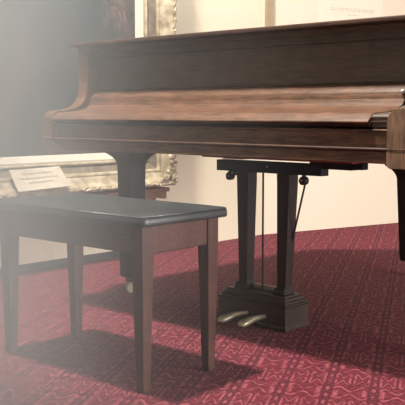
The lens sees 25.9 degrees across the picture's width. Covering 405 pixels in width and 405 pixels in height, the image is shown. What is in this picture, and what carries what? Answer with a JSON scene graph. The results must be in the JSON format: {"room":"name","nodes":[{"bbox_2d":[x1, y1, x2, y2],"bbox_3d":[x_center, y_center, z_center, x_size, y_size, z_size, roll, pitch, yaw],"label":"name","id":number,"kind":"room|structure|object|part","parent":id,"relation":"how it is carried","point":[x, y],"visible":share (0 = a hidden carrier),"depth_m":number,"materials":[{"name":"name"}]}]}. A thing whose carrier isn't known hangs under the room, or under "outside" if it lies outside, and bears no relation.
{"room":"museum gallery","nodes":[
{"label":"museum gallery","id":0,"kind":"room"},
{"bbox_2d":[85,186,169,199],"bbox_3d":[-0.984,0.175,3.822,0.096,0.348,2.265,6,8,43],"label":"shelf","id":1,"kind":"object","parent":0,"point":[151,193],"visible":0.16,"depth_m":4.50,"materials":[{"name":"red wood"}]},
{"bbox_2d":[0,0,262,267],"bbox_3d":[-1.812,-1.170,2.973,0.100,3.200,6.200,6,8,43],"label":"wall","id":2,"kind":"structure","parent":0,"point":[200,181],"depth_m":4.91,"materials":[{"name":"beige paint"}]},
{"bbox_2d":[0,251,119,275],"bbox_3d":[-2.031,0.432,2.828,0.005,0.042,5.450,6,8,43],"label":"baseboard","id":3,"kind":"structure","parent":2,"relation":"attached to","point":[111,254],"depth_m":4.23,"materials":[{"name":"paint"}]},
{"bbox_2d":[0,0,177,198],"bbox_3d":[-1.055,-1.075,3.598,0.151,2.172,2.586,6,8,43],"label":"framed painting","id":4,"kind":"object","parent":2,"relation":"attached to","point":[39,70],"visible":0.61,"depth_m":4.10,"materials":[{"name":"paint"}]},
{"bbox_2d":[0,223,404,404],"bbox_3d":[2.714,0.467,2.835,6.885,0.030,11.989,6,8,43],"label":"floor","id":5,"kind":"structure","parent":0,"point":[351,351],"depth_m":2.93,"materials":[{"name":"red carpet"}]},
{"bbox_2d":[0,192,226,392],"bbox_3d":[-0.287,0.232,2.605,0.674,0.484,0.346,5,8,42],"label":"stool","id":6,"kind":"object","parent":5,"relation":"on","point":[142,228],"visible":1,"depth_m":2.47,"materials":[{"name":"brown wood"}]},
{"bbox_3d":[-0.590,0.242,2.704,0.042,0.444,0.042,5,8,42],"label":"leg","id":7,"kind":"part","parent":6,"relation":"part of","materials":[{"name":"brown wood"}]},
{"bbox_3d":[-0.418,0.222,2.895,0.042,0.444,0.042,5,8,42],"label":"leg","id":8,"kind":"part","parent":6,"relation":"part of","materials":[{"name":"brown wood"}]},
{"bbox_2d":[0,192,226,227],"bbox_3d":[-0.287,0.011,2.583,0.674,0.040,0.346,5,8,42],"label":"seat cushion","id":9,"kind":"object","parent":6,"relation":"on","point":[92,210],"depth_m":2.44,"materials":[{"name":"black leather"}]},
{"bbox_3d":[-0.157,0.281,2.317,0.042,0.444,0.042,5,8,42],"label":"leg","id":10,"kind":"part","parent":6,"relation":"part of","materials":[{"name":"brown wood"}]},
{"bbox_3d":[0.016,0.262,2.508,0.042,0.444,0.042,5,8,42],"label":"leg","id":11,"kind":"part","parent":6,"relation":"part of","materials":[{"name":"brown wood"}]},
{"bbox_2d":[43,15,404,331],"bbox_3d":[0.546,-0.111,3.405,1.652,1.003,1.739,6,8,43],"label":"grand piano","id":12,"kind":"object","parent":5,"relation":"on","point":[328,95],"visible":1,"depth_m":2.90,"materials":[{"name":"brown wood"}]},
{"bbox_3d":[-0.495,-0.417,3.354,0.055,0.355,0.249,6,8,43],"label":"arm","id":13,"kind":"part","parent":12,"relation":"part of","materials":[{"name":"brown wood"}]},
{"bbox_3d":[-0.288,0.039,3.584,0.218,0.534,0.218,6,8,43],"label":"leg","id":14,"kind":"part","parent":12,"relation":"part of","materials":[{"name":"brown wood"}]},
{"bbox_3d":[0.068,-0.197,2.880,1.440,0.010,0.291,6,8,43],"label":"key bed moulding","id":15,"kind":"part","parent":12,"relation":"part of","materials":[{"name":"brown wood"}]},
{"bbox_3d":[0.104,-0.098,3.154,0.042,0.034,0.024,6,8,43],"label":"brace knob","id":16,"kind":"part","parent":12,"relation":"part of","materials":[{"name":"metal"}]},
{"bbox_3d":[0.613,-0.609,3.410,1.632,0.015,1.565,6,8,43],"label":"lid","id":17,"kind":"part","parent":12,"relation":"part of","materials":[{"name":"brown wood"}]},
{"bbox_3d":[0.155,0.096,3.144,0.058,0.414,0.066,6,8,43],"label":"lyre post","id":18,"kind":"part","parent":12,"relation":"part of","materials":[{"name":"brown wood"}]},
{"bbox_3d":[0.211,0.103,3.076,0.007,0.414,0.007,6,8,43],"label":"pedal rod","id":19,"kind":"part","parent":12,"relation":"part of","materials":[{"name":"metal"}]},
{"bbox_3d":[0.224,0.300,3.114,0.116,0.016,0.008,6,8,43],"label":"brass plate","id":20,"kind":"part","parent":12,"relation":"part of","materials":[{"name":"gold metal"}]},
{"bbox_3d":[0.284,0.109,3.022,0.058,0.414,0.066,6,8,43],"label":"lyre post","id":21,"kind":"part","parent":12,"relation":"part of","materials":[{"name":"brown wood"}]},
{"bbox_3d":[0.312,0.113,3.013,0.007,0.380,0.130,-4,7,-32],"label":"brace rod","id":22,"kind":"part","parent":12,"relation":"part of","materials":[{"name":"metal"}]},
{"bbox_3d":[0.338,-0.074,2.934,0.029,0.032,0.024,6,8,43],"label":"brace knob","id":23,"kind":"part","parent":12,"relation":"part of","materials":[{"name":"metal"}]},
{"bbox_3d":[0.441,-0.130,2.854,0.206,0.046,0.035,6,8,43],"label":"trap lever","id":24,"kind":"part","parent":12,"relation":"part of","materials":[{"name":"black wood"}]},
{"bbox_3d":[0.951,-0.015,3.970,0.188,0.561,0.188,6,8,43],"label":"leg","id":25,"kind":"part","parent":12,"relation":"part of","materials":[{"name":"brown wood"}]},
{"bbox_3d":[0.597,-0.290,2.317,0.090,0.395,0.262,6,8,43],"label":"arm","id":26,"kind":"part","parent":12,"relation":"part of","materials":[{"name":"brown wood"}]},
{"bbox_3d":[0.534,-0.136,2.267,0.091,0.004,0.084,6,8,43],"label":"arm moulding","id":27,"kind":"part","parent":12,"relation":"part of","materials":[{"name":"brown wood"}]},
{"bbox_2d":[262,0,397,233],"bbox_3d":[2.898,-1.560,6.766,6.000,3.200,0.100,-4,7,-31],"label":"wall","id":28,"kind":"structure","parent":0,"point":[341,198],"depth_m":5.64,"materials":[{"name":"beige paint"}]},
{"bbox_2d":[265,0,404,26],"bbox_3d":[1.021,-1.496,5.553,1.508,1.080,0.024,-4,7,-31],"label":"engraving","id":29,"kind":"object","parent":28,"relation":"attached to","point":[277,12],"visible":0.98,"depth_m":5.43,"materials":[{"name":"paper"}]},
{"bbox_3d":[1.021,-1.496,5.553,1.508,1.080,0.024,-4,7,-31],"label":"frame","id":30,"kind":"part","parent":29,"relation":"part of","materials":[{"name":"beige wood"}]}
]}

